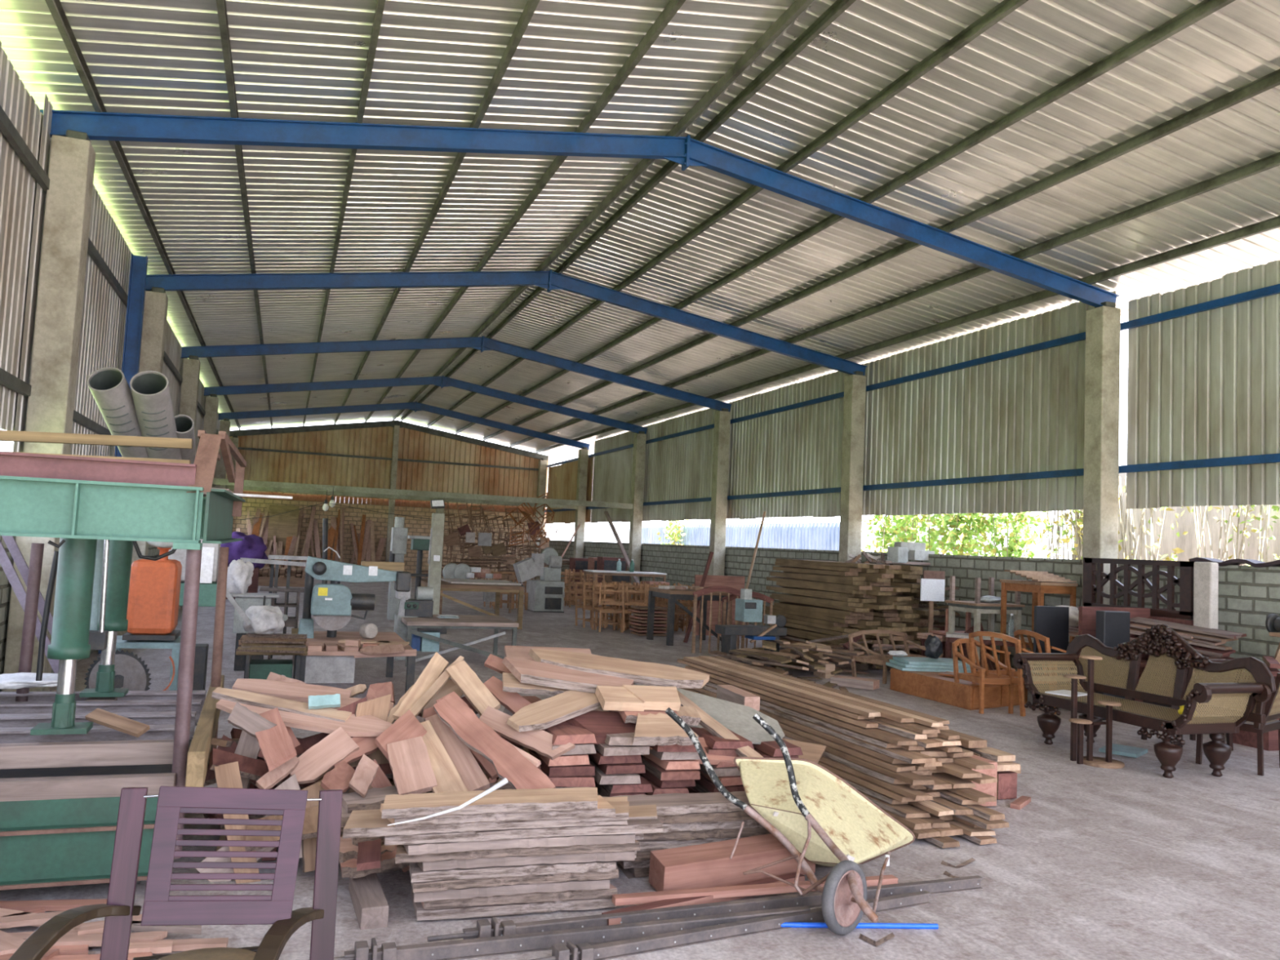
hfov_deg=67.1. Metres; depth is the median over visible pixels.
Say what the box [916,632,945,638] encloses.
board
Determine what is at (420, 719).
board
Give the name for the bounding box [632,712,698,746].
board
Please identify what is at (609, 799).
board
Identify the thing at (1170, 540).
wall
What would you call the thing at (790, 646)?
board
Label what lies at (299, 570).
stick
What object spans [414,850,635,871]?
board
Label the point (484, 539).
box
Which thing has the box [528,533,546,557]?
chair
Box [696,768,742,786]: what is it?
board
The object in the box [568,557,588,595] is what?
base cabinet
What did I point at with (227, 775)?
board
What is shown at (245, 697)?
board
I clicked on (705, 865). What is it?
beam
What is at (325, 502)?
cable
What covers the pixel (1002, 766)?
board
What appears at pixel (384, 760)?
board
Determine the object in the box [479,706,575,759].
board
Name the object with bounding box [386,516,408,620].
mortiser
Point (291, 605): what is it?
shelf
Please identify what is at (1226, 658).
board
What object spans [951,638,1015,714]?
armchair
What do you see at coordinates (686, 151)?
roof beam
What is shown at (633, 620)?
tray
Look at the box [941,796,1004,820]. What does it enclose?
board
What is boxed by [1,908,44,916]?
offcut
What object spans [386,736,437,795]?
board
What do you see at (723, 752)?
board
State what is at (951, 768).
board
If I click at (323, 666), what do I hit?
work table
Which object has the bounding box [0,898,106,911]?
offcut
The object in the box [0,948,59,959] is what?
offcut
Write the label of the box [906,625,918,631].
board
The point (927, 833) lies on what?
board
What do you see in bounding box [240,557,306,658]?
rail
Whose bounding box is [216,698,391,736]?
board
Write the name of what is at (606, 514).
pole
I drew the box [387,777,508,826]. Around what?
stick
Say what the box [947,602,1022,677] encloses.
work table
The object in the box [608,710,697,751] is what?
board
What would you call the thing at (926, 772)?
board
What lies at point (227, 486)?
tie beam
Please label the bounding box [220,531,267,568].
cover
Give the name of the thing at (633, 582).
chair
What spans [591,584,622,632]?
chair
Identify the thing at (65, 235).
trim column
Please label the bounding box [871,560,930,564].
plank
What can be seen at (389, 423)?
trim
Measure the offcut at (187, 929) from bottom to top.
0.022 m
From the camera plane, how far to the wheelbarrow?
4.64 m
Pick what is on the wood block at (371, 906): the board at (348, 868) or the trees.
the board at (348, 868)
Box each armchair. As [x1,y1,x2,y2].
[8,786,342,959]
[848,629,943,684]
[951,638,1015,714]
[968,631,1057,716]
[1013,629,1066,690]
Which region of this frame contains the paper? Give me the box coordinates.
[437,614,457,616]
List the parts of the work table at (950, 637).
leg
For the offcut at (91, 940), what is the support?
on the floor
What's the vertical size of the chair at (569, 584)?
0.852 m
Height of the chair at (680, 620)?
0.852 m
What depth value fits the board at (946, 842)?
5.40 m
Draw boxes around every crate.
[226,566,259,599]
[411,634,420,650]
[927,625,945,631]
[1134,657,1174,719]
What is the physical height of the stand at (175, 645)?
0.750 m
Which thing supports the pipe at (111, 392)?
on the board at (204, 493)
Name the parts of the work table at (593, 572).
leg, leg, leg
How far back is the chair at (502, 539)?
35.06 m
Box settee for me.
[1013,624,1276,777]
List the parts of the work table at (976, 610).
leg, leg, leg, leg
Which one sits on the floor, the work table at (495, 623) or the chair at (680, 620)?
the work table at (495, 623)
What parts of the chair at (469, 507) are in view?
rail, seat frame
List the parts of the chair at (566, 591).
leg, rail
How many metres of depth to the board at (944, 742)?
6.07 m
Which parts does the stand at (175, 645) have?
plate, leg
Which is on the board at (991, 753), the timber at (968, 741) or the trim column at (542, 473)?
the timber at (968, 741)
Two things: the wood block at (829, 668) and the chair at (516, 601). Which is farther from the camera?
the chair at (516, 601)
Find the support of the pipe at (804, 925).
on the floor
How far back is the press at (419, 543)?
17.54 m
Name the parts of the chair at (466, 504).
leg, rail, panel, leg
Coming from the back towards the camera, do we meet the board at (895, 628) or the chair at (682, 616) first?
the chair at (682, 616)
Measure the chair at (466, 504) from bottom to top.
1.072 m
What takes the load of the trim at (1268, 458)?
attached to the wall at (1024, 413)
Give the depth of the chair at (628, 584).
18.82 m
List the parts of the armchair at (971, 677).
leg, crest rail, arm, leg, leg, seat frame, arm, leg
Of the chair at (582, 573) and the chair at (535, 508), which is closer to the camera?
the chair at (582, 573)
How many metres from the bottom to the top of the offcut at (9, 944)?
0.022 m
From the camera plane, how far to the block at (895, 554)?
15.34 m
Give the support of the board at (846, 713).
on the board at (892, 728)
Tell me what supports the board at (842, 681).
on the floor
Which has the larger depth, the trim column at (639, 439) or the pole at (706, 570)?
the trim column at (639, 439)
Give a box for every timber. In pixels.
[942,729,986,748]
[952,754,997,806]
[996,770,1017,799]
[1011,766,1021,773]
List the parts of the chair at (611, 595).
leg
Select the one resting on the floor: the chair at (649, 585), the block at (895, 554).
the chair at (649, 585)
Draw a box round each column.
[1,129,95,691]
[117,286,168,635]
[178,355,200,608]
[203,393,218,487]
[214,417,230,488]
[226,435,238,492]
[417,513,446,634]
[533,457,547,579]
[573,447,588,558]
[627,431,646,598]
[708,408,730,575]
[839,370,866,562]
[1081,301,1120,606]
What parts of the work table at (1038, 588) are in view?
leg, leg, leg, leg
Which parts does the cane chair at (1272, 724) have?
leg, seat frame, leg, frame, leg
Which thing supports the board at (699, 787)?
on the board at (691, 789)
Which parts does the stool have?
leg, seat, leg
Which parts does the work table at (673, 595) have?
leg, leg, leg, leg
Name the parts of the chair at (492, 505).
leg, rail, seat frame, leg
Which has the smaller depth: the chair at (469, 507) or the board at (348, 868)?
the board at (348, 868)
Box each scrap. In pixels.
[466,573,474,577]
[470,567,480,572]
[474,572,485,577]
[480,568,491,573]
[485,573,493,578]
[490,573,502,578]
[498,574,509,579]
[508,575,515,580]
[658,585,669,589]
[675,586,686,590]
[692,586,701,590]
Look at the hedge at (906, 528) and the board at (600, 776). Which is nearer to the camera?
the board at (600, 776)
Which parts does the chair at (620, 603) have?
leg, seat frame, leg, rail, leg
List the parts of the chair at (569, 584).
leg, seat frame, rail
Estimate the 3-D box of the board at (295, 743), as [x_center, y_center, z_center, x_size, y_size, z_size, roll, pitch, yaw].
[-1.742,1.429,4.836,0.315,0.399,0.111,2,-4,4]
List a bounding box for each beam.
[212,478,633,509]
[225,484,577,509]
[648,833,815,891]
[716,684,759,711]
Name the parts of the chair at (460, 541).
seat frame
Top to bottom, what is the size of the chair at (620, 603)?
0.852 m
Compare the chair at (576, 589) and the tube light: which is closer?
the tube light
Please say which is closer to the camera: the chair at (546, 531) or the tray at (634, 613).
the tray at (634, 613)
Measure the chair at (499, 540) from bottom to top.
0.990 m
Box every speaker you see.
[1032,605,1069,708]
[1094,610,1129,720]
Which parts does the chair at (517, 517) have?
leg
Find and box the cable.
[240,502,448,521]
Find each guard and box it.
[442,563,457,578]
[453,563,471,578]
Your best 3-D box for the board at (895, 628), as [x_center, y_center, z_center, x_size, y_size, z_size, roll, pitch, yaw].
[3.289,2.259,15.579,0.274,0.062,2.932,2,-3,-21]
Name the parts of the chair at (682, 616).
leg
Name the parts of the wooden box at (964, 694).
door, door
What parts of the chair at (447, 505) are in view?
leg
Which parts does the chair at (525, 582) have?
leg, leg, leg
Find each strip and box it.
[858,932,894,946]
[941,857,975,868]
[943,871,959,877]
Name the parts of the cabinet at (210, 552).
panel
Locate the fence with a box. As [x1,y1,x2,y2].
[641,522,839,551]
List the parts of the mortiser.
motor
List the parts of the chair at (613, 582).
leg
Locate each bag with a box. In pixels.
[226,559,253,594]
[924,634,942,658]
[1055,604,1078,626]
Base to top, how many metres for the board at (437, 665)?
0.325 m
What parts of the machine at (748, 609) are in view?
leg, leg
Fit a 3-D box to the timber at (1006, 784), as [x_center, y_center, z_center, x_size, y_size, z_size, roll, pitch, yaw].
[2.289,2.107,7.097,0.165,0.170,1.150,4,-4,-21]
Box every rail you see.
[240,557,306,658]
[264,555,306,655]
[1262,655,1279,668]
[1265,662,1279,675]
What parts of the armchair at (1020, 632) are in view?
leg, crest rail, leg, arm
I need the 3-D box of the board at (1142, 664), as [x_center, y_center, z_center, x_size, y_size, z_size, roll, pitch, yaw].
[5.805,2.027,10.460,0.600,0.040,1.600,4,-4,-20]
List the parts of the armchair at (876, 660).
leg, arm, crest rail, leg, seat frame, leg, arm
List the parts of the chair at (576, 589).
leg, rail, leg, seat frame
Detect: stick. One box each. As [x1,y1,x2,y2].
[280,567,286,571]
[296,568,302,572]
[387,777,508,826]
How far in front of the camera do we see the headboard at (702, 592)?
15.01 m
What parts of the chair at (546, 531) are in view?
rail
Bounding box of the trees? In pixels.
[1031,475,1193,561]
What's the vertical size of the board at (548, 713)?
0.174 m
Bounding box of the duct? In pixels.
[531,553,544,576]
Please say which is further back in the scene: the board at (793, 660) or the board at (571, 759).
the board at (793, 660)
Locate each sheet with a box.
[0,672,77,689]
[676,688,784,744]
[885,662,970,672]
[888,658,970,669]
[892,656,969,666]
[1098,743,1147,757]
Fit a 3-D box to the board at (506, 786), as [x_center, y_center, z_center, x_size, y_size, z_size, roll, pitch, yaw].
[-0.904,1.547,4.767,0.580,0.067,0.218,5,-5,-30]
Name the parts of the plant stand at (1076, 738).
post, post, post, post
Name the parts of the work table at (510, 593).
leg, leg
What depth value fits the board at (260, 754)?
4.72 m
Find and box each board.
[195,814,275,882]
[203,487,233,497]
[203,504,1076,851]
[211,687,351,722]
[214,761,260,884]
[215,827,226,850]
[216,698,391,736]
[217,734,277,789]
[227,702,276,737]
[231,678,351,702]
[234,730,260,788]
[248,783,257,788]
[254,707,297,771]
[257,751,263,758]
[262,847,276,861]
[274,773,302,857]
[285,726,319,782]
[289,726,359,784]
[300,779,324,872]
[333,736,379,768]
[335,696,393,712]
[337,697,368,756]
[338,836,395,862]
[340,786,373,836]
[340,805,351,827]
[340,844,414,878]
[342,785,432,813]
[342,788,399,873]
[342,808,627,838]
[348,693,391,767]
[351,836,384,846]
[356,838,381,871]
[370,759,409,871]
[374,709,426,761]
[380,795,615,826]
[381,754,393,782]
[381,786,597,818]
[383,818,662,845]
[386,684,413,724]
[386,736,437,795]
[391,652,448,719]
[395,840,639,863]
[403,833,635,854]
[408,862,618,892]
[409,655,464,716]
[410,888,617,920]
[411,860,616,882]
[413,879,609,902]
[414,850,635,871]
[415,715,425,722]
[420,679,462,714]
[420,720,467,792]
[421,706,436,718]
[421,883,617,909]
[424,714,490,791]
[433,694,555,789]
[435,691,498,779]
[440,577,521,585]
[445,660,500,715]
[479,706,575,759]
[483,675,531,714]
[484,782,514,790]
[487,777,497,783]
[502,657,634,693]
[502,672,569,696]
[502,707,595,755]
[504,645,591,661]
[506,689,601,732]
[506,696,596,745]
[506,740,541,767]
[528,648,709,688]
[528,748,595,776]
[537,752,589,766]
[541,720,568,731]
[541,770,595,786]
[555,786,582,788]
[557,801,629,822]
[564,710,635,744]
[586,753,645,774]
[588,749,641,764]
[588,757,640,784]
[591,706,654,746]
[592,779,645,796]
[593,743,649,755]
[595,685,644,711]
[600,776,653,793]
[602,791,755,815]
[603,796,627,802]
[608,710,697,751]
[616,851,650,861]
[616,863,648,879]
[617,860,649,869]
[618,710,679,723]
[622,684,680,711]
[628,804,657,819]
[628,867,649,877]
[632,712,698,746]
[635,833,643,839]
[636,826,770,840]
[636,835,751,851]
[637,773,688,795]
[640,755,700,780]
[640,768,695,787]
[643,752,700,769]
[646,819,762,833]
[649,737,736,764]
[649,748,700,759]
[657,810,755,823]
[676,658,875,719]
[677,690,763,757]
[680,688,915,772]
[683,656,880,717]
[684,666,878,728]
[685,786,700,793]
[689,726,754,749]
[690,688,908,764]
[692,780,711,792]
[693,656,914,722]
[694,773,744,792]
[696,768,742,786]
[698,655,943,726]
[698,764,740,776]
[702,684,936,764]
[704,746,739,756]
[705,681,901,748]
[708,676,917,745]
[710,656,949,724]
[711,761,735,767]
[726,653,764,666]
[728,648,770,659]
[731,656,808,671]
[736,648,799,658]
[748,656,778,663]
[752,739,803,756]
[753,746,798,758]
[762,640,776,650]
[779,635,812,644]
[780,593,894,609]
[781,644,864,655]
[781,655,808,665]
[781,728,935,785]
[782,734,907,784]
[782,737,826,763]
[786,640,826,646]
[787,641,816,652]
[801,660,825,670]
[804,651,828,663]
[812,653,848,664]
[817,760,924,802]
[818,652,832,659]
[819,755,933,799]
[830,675,879,689]
[835,773,908,804]
[847,626,888,635]
[848,623,893,630]
[857,789,930,817]
[862,637,882,644]
[864,719,927,739]
[874,716,940,733]
[876,727,942,747]
[879,625,906,631]
[879,806,931,829]
[880,634,903,640]
[882,586,911,591]
[888,640,920,644]
[892,612,919,618]
[894,604,911,610]
[901,745,924,750]
[903,783,926,789]
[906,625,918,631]
[906,631,920,635]
[906,633,921,640]
[906,826,940,839]
[907,800,954,816]
[909,625,939,632]
[909,763,936,770]
[909,769,932,775]
[911,649,921,653]
[913,747,946,756]
[915,760,942,767]
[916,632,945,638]
[916,635,945,641]
[916,789,940,797]
[920,570,945,632]
[920,814,950,827]
[922,775,951,789]
[922,835,959,848]
[926,733,937,737]
[927,737,961,746]
[928,772,975,788]
[929,796,973,814]
[929,813,953,820]
[930,768,943,773]
[931,724,949,729]
[932,755,953,763]
[932,823,963,836]
[933,745,962,752]
[933,789,985,804]
[936,762,982,778]
[937,729,959,739]
[938,671,954,676]
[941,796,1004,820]
[944,819,995,836]
[945,787,996,802]
[946,748,973,758]
[951,814,1008,829]
[952,815,981,827]
[953,756,995,769]
[955,745,1015,761]
[959,833,996,844]
[964,773,997,784]
[996,761,1020,771]
[1068,626,1235,656]
[1068,628,1230,657]
[1068,631,1225,659]
[1075,606,1246,639]
[1076,622,1231,649]
[1129,617,1243,639]
[1129,622,1195,638]
[1129,627,1192,644]
[1137,679,1189,691]
[1139,661,1254,679]
[1172,628,1238,642]
[1181,636,1226,645]
[1213,656,1235,659]
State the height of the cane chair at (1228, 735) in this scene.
0.826 m
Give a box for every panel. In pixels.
[267,504,299,568]
[694,574,745,635]
[1078,606,1175,692]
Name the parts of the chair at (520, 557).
panel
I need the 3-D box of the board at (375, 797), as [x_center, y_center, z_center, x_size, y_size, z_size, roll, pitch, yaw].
[-1.151,1.510,4.620,0.532,0.074,0.226,5,-5,-31]
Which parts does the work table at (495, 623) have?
leg, leg, leg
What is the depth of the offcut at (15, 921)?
3.74 m
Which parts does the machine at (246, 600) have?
plate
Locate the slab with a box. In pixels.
[1193,561,1218,678]
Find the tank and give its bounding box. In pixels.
[122,541,182,640]
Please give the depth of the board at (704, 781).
5.27 m
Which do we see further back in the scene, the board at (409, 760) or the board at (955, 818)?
the board at (955, 818)
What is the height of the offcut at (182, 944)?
0.022 m
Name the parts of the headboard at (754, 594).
post, crest rail, post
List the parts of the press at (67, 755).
post, rail, post, cap plate, rail, post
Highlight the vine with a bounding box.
[1189,504,1279,565]
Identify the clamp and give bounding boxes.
[333,906,810,959]
[427,875,982,942]
[529,890,930,959]
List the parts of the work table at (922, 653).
leg, leg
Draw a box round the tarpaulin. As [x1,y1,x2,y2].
[1188,557,1279,567]
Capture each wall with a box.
[0,40,222,691]
[226,426,548,508]
[231,497,546,580]
[543,260,1279,682]
[1073,472,1279,565]
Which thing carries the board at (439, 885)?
on the board at (471, 892)
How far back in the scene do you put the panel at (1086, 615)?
10.70 m
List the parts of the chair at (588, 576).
leg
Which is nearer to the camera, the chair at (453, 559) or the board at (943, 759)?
the board at (943, 759)
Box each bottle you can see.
[616,559,621,571]
[629,559,634,572]
[1007,613,1015,637]
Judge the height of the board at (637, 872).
0.036 m
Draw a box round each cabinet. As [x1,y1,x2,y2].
[168,539,220,690]
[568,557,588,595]
[587,557,597,596]
[596,556,626,596]
[604,575,631,597]
[642,581,669,607]
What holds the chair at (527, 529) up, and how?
on the chair at (522, 545)
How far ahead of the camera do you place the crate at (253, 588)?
21.85 m
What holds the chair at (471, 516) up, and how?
on the chair at (473, 529)
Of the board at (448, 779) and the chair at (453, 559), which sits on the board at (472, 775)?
the board at (448, 779)
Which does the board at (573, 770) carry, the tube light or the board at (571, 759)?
the board at (571, 759)
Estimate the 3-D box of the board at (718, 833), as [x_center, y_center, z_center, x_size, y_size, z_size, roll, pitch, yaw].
[0.327,1.763,4.912,0.792,0.036,0.288,4,-4,-15]
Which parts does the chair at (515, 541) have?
leg, rail, seat frame, leg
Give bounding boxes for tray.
[628,608,667,613]
[629,622,666,626]
[629,627,666,632]
[630,615,666,619]
[630,618,666,622]
[631,605,667,609]
[631,612,667,616]
[631,624,666,629]
[631,631,666,635]
[735,759,913,866]
[744,635,775,639]
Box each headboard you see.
[691,585,745,653]
[720,591,773,649]
[1082,557,1194,662]
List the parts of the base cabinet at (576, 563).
door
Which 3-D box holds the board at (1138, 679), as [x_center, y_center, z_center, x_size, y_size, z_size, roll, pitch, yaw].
[5.796,2.226,10.446,0.600,0.040,1.600,4,-4,-20]
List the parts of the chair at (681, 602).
leg, rail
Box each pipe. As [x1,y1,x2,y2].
[87,367,148,457]
[129,370,181,459]
[174,414,195,464]
[226,588,252,625]
[781,922,938,928]
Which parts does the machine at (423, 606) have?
panel, motor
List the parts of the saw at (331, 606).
knob, handle, blade, arm, motor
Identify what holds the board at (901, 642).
on the board at (817, 620)
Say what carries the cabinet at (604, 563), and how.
on the floor
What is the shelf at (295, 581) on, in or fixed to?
on the floor
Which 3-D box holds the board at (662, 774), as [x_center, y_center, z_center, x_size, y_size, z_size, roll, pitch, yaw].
[0.033,1.579,5.620,0.223,0.042,1.154,4,-4,-18]
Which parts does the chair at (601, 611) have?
leg, leg, rail, seat frame, leg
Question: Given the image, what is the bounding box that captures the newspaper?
[1044,689,1087,697]
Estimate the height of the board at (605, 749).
0.042 m
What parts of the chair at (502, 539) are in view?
seat frame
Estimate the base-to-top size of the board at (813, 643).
0.128 m
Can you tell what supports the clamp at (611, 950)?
on the floor
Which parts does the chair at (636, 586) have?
leg, rail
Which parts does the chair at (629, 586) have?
leg, rail, seat frame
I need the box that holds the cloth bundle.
[242,604,284,634]
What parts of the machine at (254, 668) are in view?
frame, lid, frame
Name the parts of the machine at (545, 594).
panel, door, motor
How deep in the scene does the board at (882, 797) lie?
5.90 m
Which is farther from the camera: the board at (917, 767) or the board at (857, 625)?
the board at (857, 625)
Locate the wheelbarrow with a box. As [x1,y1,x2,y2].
[665,707,915,934]
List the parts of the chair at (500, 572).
leg, leg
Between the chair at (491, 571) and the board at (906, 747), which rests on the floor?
the chair at (491, 571)
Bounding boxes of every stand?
[115,635,180,690]
[259,586,304,665]
[1062,655,1124,768]
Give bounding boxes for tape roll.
[359,622,377,638]
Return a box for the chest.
[1232,692,1279,751]
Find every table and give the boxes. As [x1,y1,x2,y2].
[291,627,416,693]
[401,614,519,666]
[421,578,524,629]
[439,584,523,614]
[582,569,666,610]
[646,586,729,645]
[920,638,959,657]
[945,575,1025,607]
[945,631,1033,657]
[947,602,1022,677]
[1000,579,1078,670]
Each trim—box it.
[0,105,218,434]
[0,368,111,435]
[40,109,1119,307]
[44,0,240,430]
[97,253,147,653]
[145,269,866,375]
[180,336,732,411]
[204,375,648,434]
[216,0,272,427]
[217,401,590,449]
[229,419,548,460]
[237,447,538,471]
[302,0,385,426]
[333,0,539,424]
[364,0,685,422]
[385,425,399,561]
[391,0,813,420]
[396,0,817,417]
[400,0,856,421]
[426,0,1028,427]
[435,501,444,513]
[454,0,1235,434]
[482,68,1279,440]
[509,151,1279,447]
[534,215,1279,453]
[544,453,1279,512]
[546,284,1279,467]
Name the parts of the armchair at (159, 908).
arm, post, seat frame, seat, backrest, arm, post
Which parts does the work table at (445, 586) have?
leg, leg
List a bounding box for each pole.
[321,518,328,583]
[560,524,580,558]
[604,511,639,584]
[683,551,713,643]
[745,511,765,588]
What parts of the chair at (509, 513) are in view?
seat frame, rail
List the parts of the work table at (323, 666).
leg, leg, leg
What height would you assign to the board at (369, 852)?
0.115 m
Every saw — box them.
[84,649,151,690]
[297,546,411,638]
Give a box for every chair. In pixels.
[441,554,456,564]
[442,529,455,555]
[443,528,453,552]
[444,502,454,526]
[448,525,470,553]
[448,553,468,563]
[449,502,471,528]
[449,528,464,555]
[458,532,477,556]
[461,502,481,528]
[463,527,482,549]
[468,505,488,528]
[475,527,494,554]
[478,528,495,555]
[481,504,505,529]
[482,527,503,554]
[483,570,509,608]
[488,531,510,556]
[489,555,509,580]
[489,571,513,609]
[497,528,518,554]
[497,559,515,582]
[497,570,518,608]
[500,572,526,609]
[502,502,535,528]
[502,505,520,531]
[502,531,519,555]
[506,556,521,583]
[509,523,528,546]
[511,530,531,559]
[512,572,528,609]
[515,528,531,555]
[517,511,541,534]
[526,531,546,555]
[528,524,549,548]
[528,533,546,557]
[532,492,555,526]
[534,519,557,542]
[560,568,574,600]
[560,568,581,603]
[560,571,580,605]
[564,569,586,604]
[564,572,586,607]
[573,569,597,604]
[573,572,587,605]
[575,582,608,627]
[579,570,604,605]
[580,573,596,605]
[582,579,613,625]
[582,582,616,630]
[591,582,620,628]
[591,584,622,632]
[595,582,629,627]
[599,582,629,631]
[603,580,633,618]
[604,583,633,630]
[613,582,641,599]
[613,584,635,632]
[616,582,632,625]
[622,582,648,606]
[623,581,653,599]
[625,584,643,627]
[632,582,663,623]
[634,585,666,631]
[643,582,675,623]
[644,583,668,606]
[646,585,679,630]
[653,582,684,628]
[655,586,688,633]
[657,584,688,626]
[663,582,694,624]
[664,584,692,631]
[666,600,692,631]
[675,600,693,631]
[684,585,693,607]
[1141,659,1242,751]
[1195,672,1279,775]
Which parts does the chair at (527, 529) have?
rail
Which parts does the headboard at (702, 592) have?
post, crest rail, post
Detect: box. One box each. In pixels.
[419,631,439,651]
[430,499,444,508]
[465,532,475,542]
[477,532,492,546]
[483,591,495,601]
[889,667,1027,710]
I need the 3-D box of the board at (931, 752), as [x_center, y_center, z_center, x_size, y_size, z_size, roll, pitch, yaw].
[1.195,1.795,7.670,0.197,0.031,3.546,5,-4,-21]
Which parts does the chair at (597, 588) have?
leg, leg, leg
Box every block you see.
[348,872,388,929]
[813,661,835,678]
[887,546,908,563]
[893,542,925,551]
[907,550,934,560]
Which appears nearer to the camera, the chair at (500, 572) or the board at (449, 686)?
the board at (449, 686)
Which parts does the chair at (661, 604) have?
seat frame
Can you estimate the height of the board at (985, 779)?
0.025 m
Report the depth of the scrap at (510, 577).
20.75 m
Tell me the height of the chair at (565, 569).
0.852 m
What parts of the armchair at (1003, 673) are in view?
leg, arm, crest rail, leg, seat frame, leg, arm, leg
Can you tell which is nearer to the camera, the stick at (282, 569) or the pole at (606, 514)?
the pole at (606, 514)
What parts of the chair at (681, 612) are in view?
leg, seat frame, leg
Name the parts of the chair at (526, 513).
seat frame, rail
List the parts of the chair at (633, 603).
seat frame, leg, leg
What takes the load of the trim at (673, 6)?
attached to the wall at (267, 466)
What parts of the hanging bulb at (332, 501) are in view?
glass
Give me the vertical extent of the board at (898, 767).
0.027 m
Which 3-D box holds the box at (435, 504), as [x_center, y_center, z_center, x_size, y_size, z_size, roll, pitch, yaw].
[-3.377,0.403,16.126,0.233,0.168,0.109,4,-4,-20]
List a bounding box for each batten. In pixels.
[354,648,416,657]
[601,871,804,925]
[611,874,897,906]
[1009,795,1031,809]
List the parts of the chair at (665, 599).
seat frame, leg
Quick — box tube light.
[233,493,292,498]
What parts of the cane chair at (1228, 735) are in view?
leg, seat frame, leg, leg, frame, leg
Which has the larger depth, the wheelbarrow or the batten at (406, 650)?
the batten at (406, 650)
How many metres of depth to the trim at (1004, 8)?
9.82 m
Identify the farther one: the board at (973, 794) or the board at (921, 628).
the board at (921, 628)
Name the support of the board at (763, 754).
on the board
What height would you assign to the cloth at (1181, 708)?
0.096 m
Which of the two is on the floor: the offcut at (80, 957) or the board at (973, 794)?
the offcut at (80, 957)
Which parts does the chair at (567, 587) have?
leg, rail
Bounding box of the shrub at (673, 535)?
[657,520,689,545]
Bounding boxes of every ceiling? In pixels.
[0,0,795,427]
[397,0,1279,458]
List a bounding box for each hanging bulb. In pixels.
[319,488,328,511]
[322,485,335,507]
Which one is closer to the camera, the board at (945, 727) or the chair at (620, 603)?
the board at (945, 727)
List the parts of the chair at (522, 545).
seat frame, leg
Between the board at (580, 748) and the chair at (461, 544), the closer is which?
the board at (580, 748)
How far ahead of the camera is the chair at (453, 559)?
34.17 m
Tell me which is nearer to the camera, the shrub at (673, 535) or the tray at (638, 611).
the tray at (638, 611)
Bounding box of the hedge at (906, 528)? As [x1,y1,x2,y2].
[861,511,1061,558]
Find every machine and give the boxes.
[230,592,279,671]
[235,646,307,679]
[392,577,433,660]
[526,546,564,613]
[715,588,786,660]
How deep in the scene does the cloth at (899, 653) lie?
12.00 m
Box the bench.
[162,656,174,690]
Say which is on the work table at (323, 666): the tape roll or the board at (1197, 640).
the tape roll
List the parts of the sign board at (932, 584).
post, plate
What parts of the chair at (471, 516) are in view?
seat frame, leg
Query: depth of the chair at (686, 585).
18.41 m
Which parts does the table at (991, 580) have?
leg, leg, leg, leg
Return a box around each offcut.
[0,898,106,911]
[0,907,41,927]
[0,910,66,928]
[0,929,25,955]
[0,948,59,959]
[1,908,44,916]
[8,928,78,940]
[48,944,88,955]
[48,952,151,959]
[53,931,167,946]
[72,920,104,929]
[77,916,142,934]
[128,941,173,953]
[131,920,201,934]
[155,937,228,951]
[307,641,322,651]
[324,642,337,651]
[336,643,358,651]
[337,639,391,643]
[345,638,360,648]
[362,643,378,648]
[375,640,408,647]
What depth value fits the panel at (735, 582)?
17.77 m
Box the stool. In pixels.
[929,608,971,670]
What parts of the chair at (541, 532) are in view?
rail, seat frame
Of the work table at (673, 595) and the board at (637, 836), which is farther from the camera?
the work table at (673, 595)
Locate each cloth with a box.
[887,650,907,656]
[980,595,1000,603]
[1177,705,1195,715]
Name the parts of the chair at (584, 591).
leg, rail, seat frame, leg, leg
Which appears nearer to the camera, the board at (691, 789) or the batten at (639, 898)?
the batten at (639, 898)
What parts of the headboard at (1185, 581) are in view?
frame, frame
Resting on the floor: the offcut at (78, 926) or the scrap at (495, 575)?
the offcut at (78, 926)
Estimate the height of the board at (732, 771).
0.041 m
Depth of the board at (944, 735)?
6.10 m
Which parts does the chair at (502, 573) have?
leg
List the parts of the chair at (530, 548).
panel, seat frame, panel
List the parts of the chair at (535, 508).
seat frame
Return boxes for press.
[0,430,246,889]
[408,535,430,599]
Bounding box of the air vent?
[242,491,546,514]
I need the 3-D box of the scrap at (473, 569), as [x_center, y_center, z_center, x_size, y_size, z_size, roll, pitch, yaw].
[-3.493,1.901,20.486,0.200,0.100,0.140,-1,-5,44]
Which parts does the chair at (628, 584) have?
leg, rail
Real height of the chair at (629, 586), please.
0.852 m
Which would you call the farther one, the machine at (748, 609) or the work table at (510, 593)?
the work table at (510, 593)
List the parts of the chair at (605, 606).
leg, rail, seat frame, leg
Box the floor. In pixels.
[0,577,1279,959]
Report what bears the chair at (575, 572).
on the floor
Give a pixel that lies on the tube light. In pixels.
(237, 494)
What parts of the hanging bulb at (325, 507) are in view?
glass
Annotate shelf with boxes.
[257,575,314,586]
[259,586,304,592]
[272,602,297,607]
[284,616,297,626]
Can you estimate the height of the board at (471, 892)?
0.037 m
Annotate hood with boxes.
[512,557,540,582]

